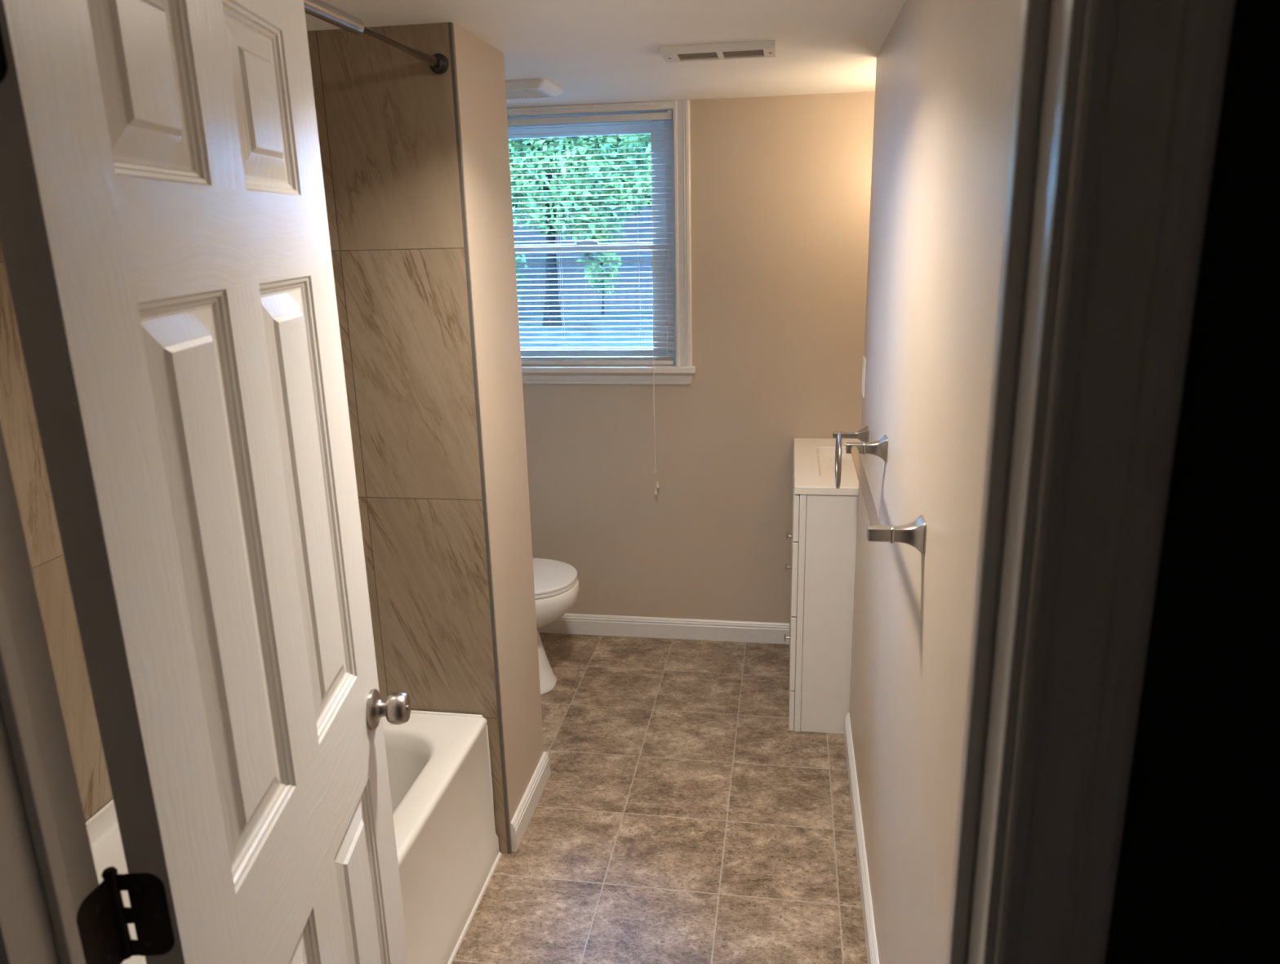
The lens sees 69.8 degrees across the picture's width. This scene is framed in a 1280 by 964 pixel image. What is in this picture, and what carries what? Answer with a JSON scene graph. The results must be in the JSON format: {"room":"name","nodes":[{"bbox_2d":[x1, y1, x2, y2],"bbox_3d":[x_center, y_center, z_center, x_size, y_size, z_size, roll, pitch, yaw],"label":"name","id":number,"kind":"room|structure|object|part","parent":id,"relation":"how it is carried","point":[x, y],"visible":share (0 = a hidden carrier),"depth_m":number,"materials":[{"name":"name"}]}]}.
{"room":"bathroom","nodes":[
{"label":"bathroom","id":0,"kind":"room"},
{"bbox_2d":[0,242,112,822],"bbox_3d":[-1.241,0.023,2.328,0.150,2.106,3.021,1,16,9],"label":"wall","id":1,"kind":"structure","parent":0,"point":[18,420],"depth_m":1.91,"materials":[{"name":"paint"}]},
{"bbox_2d":[306,22,543,853],"bbox_3d":[-0.739,-0.039,2.506,0.782,2.106,0.374,1,16,9],"label":"wall","id":2,"kind":"structure","parent":0,"point":[385,120],"depth_m":2.25,"materials":[{"name":"tile"}]},
{"bbox_2d":[448,22,511,853],"bbox_3d":[-0.388,0.017,2.272,0.008,2.106,0.008,1,16,9],"label":"trim","id":3,"kind":"structure","parent":2,"relation":"attached to","point":[450,24],"depth_m":2.22,"materials":[{"name":"tile"}]},
{"bbox_2d":[510,751,551,851],"bbox_3d":[-0.707,0.929,2.786,0.796,0.090,0.374,1,16,9],"label":"baseboard","id":4,"kind":"structure","parent":2,"relation":"attached to","point":[522,816],"depth_m":2.69,"materials":[{"name":"white paint"}]},
{"bbox_2d":[305,0,906,108],"bbox_3d":[-0.323,-0.859,1.108,3.300,0.200,4.900,1,16,9],"label":"ceiling","id":5,"kind":"structure","parent":0,"point":[596,51],"depth_m":2.21,"materials":[{"name":"white paint"}]},
{"bbox_2d":[505,79,563,99],"bbox_3d":[-0.394,-1.234,2.890,0.257,0.024,0.248,1,16,9],"label":"exhaust fan","id":6,"kind":"object","parent":5,"relation":"attached to","point":[527,88],"visible":0.57,"depth_m":2.83,"materials":[{"name":"white plastic"}]},
{"bbox_2d":[659,40,776,62],"bbox_3d":[0.202,-1.102,2.353,0.289,0.019,0.135,1,16,9],"label":"ceiling vent","id":7,"kind":"object","parent":5,"relation":"in","point":[761,49],"visible":1,"depth_m":2.31,"materials":[{"name":"white metal"}]},
{"bbox_2d":[451,632,867,963],"bbox_3d":[-0.126,1.070,2.545,2.325,0.080,3.135,1,16,9],"label":"floor","id":8,"kind":"structure","parent":0,"point":[679,817],"depth_m":2.65,"materials":[{"name":"tile"}]},
{"bbox_2d":[85,710,501,963],"bbox_3d":[-0.877,1.015,1.844,0.754,0.434,1.484,1,16,9],"label":"bathtub","id":9,"kind":"object","parent":8,"relation":"on","point":[439,770],"visible":0.33,"depth_m":2.21,"materials":[{"name":"white plastic"}]},
{"bbox_2d":[532,557,579,693],"bbox_3d":[-0.604,0.390,3.431,0.763,0.780,0.480,1,16,9],"label":"toilet","id":10,"kind":"object","parent":8,"relation":"on","point":[556,583],"visible":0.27,"depth_m":3.33,"materials":[{"name":"ceramic"}]},
{"bbox_3d":[-0.471,0.346,3.397,0.478,0.016,0.364,1,16,9],"label":"lid","id":11,"kind":"part","parent":10,"relation":"part of","materials":[{"name":"plastic"}]},
{"bbox_3d":[-0.471,0.362,3.401,0.477,0.014,0.362,1,16,9],"label":"seat","id":12,"kind":"part","parent":10,"relation":"part of","materials":[{"name":"plastic"}]},
{"bbox_2d":[784,455,857,733],"bbox_3d":[0.778,0.359,3.306,0.502,0.842,0.677,1,16,9],"label":"vanity cabinet","id":13,"kind":"object","parent":8,"relation":"on","point":[823,535],"visible":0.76,"depth_m":3.00,"materials":[{"name":"white wood"}]},
{"bbox_3d":[0.497,0.181,3.052,0.021,0.022,0.012,1,16,9],"label":"knob","id":14,"kind":"part","parent":13,"relation":"part of","materials":[{"name":"silver metal"}]},
{"bbox_3d":[0.582,0.243,3.470,0.018,0.688,0.356,1,16,9],"label":"cabinet door","id":15,"kind":"part","parent":13,"relation":"part of","materials":[{"name":"white wood"}]},
{"bbox_3d":[0.534,0.535,3.205,0.018,0.267,0.310,1,16,9],"label":"drawer","id":16,"kind":"part","parent":13,"relation":"part of","materials":[{"name":"white wood"}]},
{"bbox_3d":[0.528,0.279,3.135,0.018,0.257,0.310,1,16,9],"label":"drawer","id":17,"kind":"part","parent":13,"relation":"part of","materials":[{"name":"white wood"}]},
{"bbox_3d":[0.523,0.076,3.079,0.018,0.156,0.310,1,16,9],"label":"drawer","id":18,"kind":"part","parent":13,"relation":"part of","materials":[{"name":"white wood"}]},
{"bbox_3d":[0.580,0.355,3.338,0.020,0.842,0.677,1,16,9],"label":"frame","id":19,"kind":"part","parent":13,"relation":"part of","materials":[{"name":"white wood"}]},
{"bbox_2d":[793,438,860,495],"bbox_3d":[0.783,-0.023,3.203,0.484,0.104,0.694,1,16,9],"label":"countertop","id":20,"kind":"structure","parent":13,"relation":"on","point":[814,458],"depth_m":3.16,"materials":[{"name":"stone"}]},
{"bbox_2d":[513,91,875,622],"bbox_3d":[0.082,-0.380,3.669,2.325,2.106,0.158,1,16,9],"label":"wall","id":21,"kind":"structure","parent":0,"point":[780,186],"depth_m":3.56,"materials":[{"name":"beige paint"}]},
{"bbox_2d":[506,99,695,384],"bbox_3d":[-0.319,-0.900,3.567,1.080,1.029,0.200,1,16,9],"label":"window","id":22,"kind":"structure","parent":21,"relation":"in","point":[682,372],"depth_m":3.51,"materials":[{"name":"white paint"}]},
{"bbox_3d":[-0.315,-1.130,3.565,0.841,0.464,0.024,1,16,9],"label":"sash","id":23,"kind":"part","parent":22,"relation":"part of","materials":[{"name":"plastic"}]},
{"bbox_3d":[-0.340,-1.367,3.374,0.932,0.023,0.009,1,16,9],"label":"head casing","id":24,"kind":"part","parent":22,"relation":"part of","materials":[{"name":"white paint"}]},
{"bbox_2d":[506,110,675,494],"bbox_3d":[-0.325,-0.658,3.566,0.924,1.435,0.084,1,16,9],"label":"window blind","id":25,"kind":"object","parent":22,"relation":"attached to","point":[668,115],"visible":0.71,"depth_m":3.51,"materials":[{"name":"white plastic"}]},
{"bbox_3d":[-0.318,-0.901,3.524,0.023,0.886,0.032,1,16,9],"label":"ladder cord","id":26,"kind":"part","parent":25,"relation":"part of","materials":[{"name":"white fabric"}]},
{"bbox_3d":[-0.317,-0.475,3.644,0.911,0.018,0.025,1,16,9],"label":"rail","id":27,"kind":"part","parent":25,"relation":"part of","materials":[{"name":"white plastic"}]},
{"bbox_3d":[-0.017,-0.895,3.476,0.023,0.886,0.032,1,16,9],"label":"ladder cord","id":28,"kind":"part","parent":25,"relation":"part of","materials":[{"name":"white fabric"}]},
{"bbox_3d":[0.050,-0.644,3.493,0.017,1.390,0.052,1,16,9],"label":"pull cord","id":29,"kind":"part","parent":25,"relation":"part of","materials":[{"name":"white fabric"}]},
{"bbox_3d":[-0.310,-0.712,3.647,0.841,0.448,0.024,1,16,9],"label":"sash","id":30,"kind":"part","parent":22,"relation":"part of","materials":[{"name":"plastic"}]},
{"bbox_3d":[0.160,-0.908,3.417,0.060,0.956,0.015,1,16,9],"label":"casing","id":31,"kind":"part","parent":22,"relation":"part of","materials":[{"name":"white paint"}]},
{"bbox_2d":[537,613,789,644],"bbox_3d":[-0.141,0.609,3.893,1.555,0.090,0.014,1,16,9],"label":"baseboard","id":32,"kind":"structure","parent":21,"relation":"attached to","point":[756,632],"depth_m":3.84,"materials":[{"name":"white paint"}]},
{"bbox_2d":[848,0,1022,963],"bbox_3d":[0.719,0.143,1.723,0.435,2.106,2.228,1,16,9],"label":"wall","id":33,"kind":"structure","parent":0,"point":[946,70],"depth_m":1.49,"materials":[{"name":"beige paint"}]},
{"bbox_2d":[832,426,868,488],"bbox_3d":[0.593,-0.069,2.593,0.096,0.179,0.162,1,16,9],"label":"towel ring","id":34,"kind":"object","parent":33,"relation":"attached to","point":[862,434],"visible":0.99,"depth_m":2.56,"materials":[{"name":"silver metal"}]},
{"bbox_3d":[0.591,-0.132,2.576,0.096,0.047,0.047,1,16,9],"label":"post","id":35,"kind":"part","parent":34,"relation":"part of","materials":[{"name":"silver metal"}]},
{"bbox_2d":[844,712,879,963],"bbox_3d":[0.522,1.108,2.033,0.014,0.090,2.203,1,16,9],"label":"baseboard","id":36,"kind":"structure","parent":33,"relation":"attached to","point":[864,879],"depth_m":2.42,"materials":[{"name":"white paint"}]},
{"bbox_2d":[861,355,866,398],"bbox_3d":[0.661,-0.312,2.714,0.008,0.116,0.070,1,16,9],"label":"light switch","id":37,"kind":"object","parent":33,"relation":"attached to","point":[864,363],"visible":1,"depth_m":2.69,"materials":[{"name":"plastic"}]},
{"bbox_2d":[845,435,926,554],"bbox_3d":[0.468,0.004,1.801,0.090,0.055,0.665,1,16,9],"label":"towel bar","id":38,"kind":"object","parent":33,"relation":"attached to","point":[913,534],"visible":1,"depth_m":1.54,"materials":[{"name":"silver metal"}]},
{"bbox_3d":[0.516,-0.077,2.091,0.090,0.055,0.055,1,16,9],"label":"post","id":39,"kind":"part","parent":38,"relation":"part of","materials":[{"name":"silver metal"}]},
{"bbox_3d":[0.421,0.085,1.511,0.090,0.055,0.055,1,16,9],"label":"post","id":40,"kind":"part","parent":38,"relation":"part of","materials":[{"name":"silver metal"}]},
{"bbox_2d":[1104,0,1279,963],"bbox_3d":[-0.407,0.440,0.745,3.300,2.106,0.048,1,16,9],"label":"wall","id":41,"kind":"structure","parent":0,"point":[1197,882],"depth_m":0.50,"materials":[{"name":"paint"}]},
{"bbox_2d":[0,0,410,963],"bbox_3d":[-0.451,0.354,1.170,0.158,2.023,0.756,-2,15,-2],"label":"door","id":42,"kind":"structure","parent":41,"relation":"in","point":[165,237],"depth_m":0.93,"materials":[{"name":"white wood"}]},
{"bbox_3d":[-0.466,-0.322,0.637,0.042,0.088,0.003,-2,15,-2],"label":"plate","id":43,"kind":"part","parent":42,"relation":"part of","materials":[{"name":"black metal"}]},
{"bbox_3d":[-0.477,0.401,0.810,0.001,0.088,0.040,1,16,9],"label":"jamb plate","id":44,"kind":"part","parent":42,"relation":"part of","materials":[{"name":"brown metal"}]},
{"bbox_3d":[-0.449,0.393,0.835,0.042,0.088,0.003,-2,15,-2],"label":"plate","id":45,"kind":"part","parent":42,"relation":"part of","materials":[{"name":"black metal"}]},
{"bbox_3d":[-0.429,0.374,1.510,0.027,0.066,0.066,-2,15,-2],"label":"knob","id":46,"kind":"part","parent":42,"relation":"part of","materials":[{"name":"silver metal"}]},
{"bbox_2d":[0,0,1235,963],"bbox_3d":[-0.128,0.440,0.724,0.852,2.104,0.126,1,16,9],"label":"door frame","id":47,"kind":"structure","parent":41,"relation":"attached to","point":[1117,103],"depth_m":0.50,"materials":[{"name":"wood"}]},
{"bbox_3d":[-0.510,0.418,0.839,0.060,2.104,0.015,1,16,9],"label":"casing","id":48,"kind":"part","parent":47,"relation":"part of","materials":[{"name":"white wood"}]},
{"bbox_3d":[0.255,0.463,0.609,0.060,2.104,0.015,1,16,9],"label":"casing","id":49,"kind":"part","parent":47,"relation":"part of","materials":[{"name":"wood"}]},
{"bbox_3d":[-0.533,0.425,0.812,1.740,2.106,0.047,1,16,9],"label":"wall door","id":50,"kind":"structure","parent":0,"visible":0},
{"bbox_2d":[303,0,448,74],"bbox_3d":[-0.556,-0.718,1.304,0.042,0.042,1.492,1,16,9],"label":"curtain rod","id":51,"kind":"object","parent":50,"relation":"attached to","point":[438,63],"visible":1,"depth_m":1.60,"materials":[{"name":"silver metal"}]},
{"label":"outside","id":52,"kind":"structure","parent":0,"visible":0},
{"bbox_2d":[518,309,653,349],"bbox_3d":[-0.110,-4.150,19.577,23.000,0.200,31.650,1,16,9],"label":"ground","id":53,"kind":"structure","parent":52,"point":[606,313],"depth_m":10.55,"materials":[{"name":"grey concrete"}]},
{"bbox_2d":[514,242,528,299],"bbox_3d":[-2.167,-2.818,12.335,1.378,1.199,0.554,1,16,9],"label":"climbing shrub","id":54,"kind":"object","parent":53,"relation":"on","point":[523,260],"visible":0.02,"depth_m":12.23,"materials":[{"name":"plant"}]},
{"bbox_2d":[508,133,651,326],"bbox_3d":[-0.905,-4.357,10.369,2.985,5.151,2.090,1,16,9],"label":"leafy tree","id":55,"kind":"object","parent":53,"relation":"on","point":[631,139],"visible":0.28,"depth_m":10.25,"materials":[{"name":"green plant"}]},
{"bbox_3d":[-0.910,-4.819,10.224,3.003,4.183,2.060,1,16,9],"label":"crown","id":56,"kind":"part","parent":55,"relation":"part of","materials":[{"name":"green plant"}]},
{"bbox_2d":[510,133,652,208],"bbox_3d":[-0.809,-6.524,15.269,4.061,6.708,3.383,1,16,9],"label":"tree","id":57,"kind":"object","parent":53,"relation":"on","point":[583,176],"visible":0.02,"depth_m":14.68,"materials":[{"name":"green plant"}]},
{"bbox_2d":[512,205,653,310],"bbox_3d":[-0.851,-3.213,13.111,12.200,1.525,0.159,1,16,9],"label":"fence","id":58,"kind":"object","parent":53,"relation":"on","point":[643,213],"visible":0.06,"depth_m":13.07,"materials":[{"name":"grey wood"}]},
{"bbox_2d":[571,208,627,315],"bbox_3d":[-0.526,-2.949,12.188,0.768,1.446,0.404,1,16,9],"label":"tree","id":59,"kind":"object","parent":53,"relation":"on","point":[597,231],"visible":0.54,"depth_m":12.14,"materials":[{"name":"green plant"}]},
{"bbox_3d":[-0.517,-2.780,12.220,0.090,1.102,0.040,1,16,9],"label":"stem","id":60,"kind":"part","parent":59,"relation":"part of","materials":[{"name":"green plant"}]}
]}

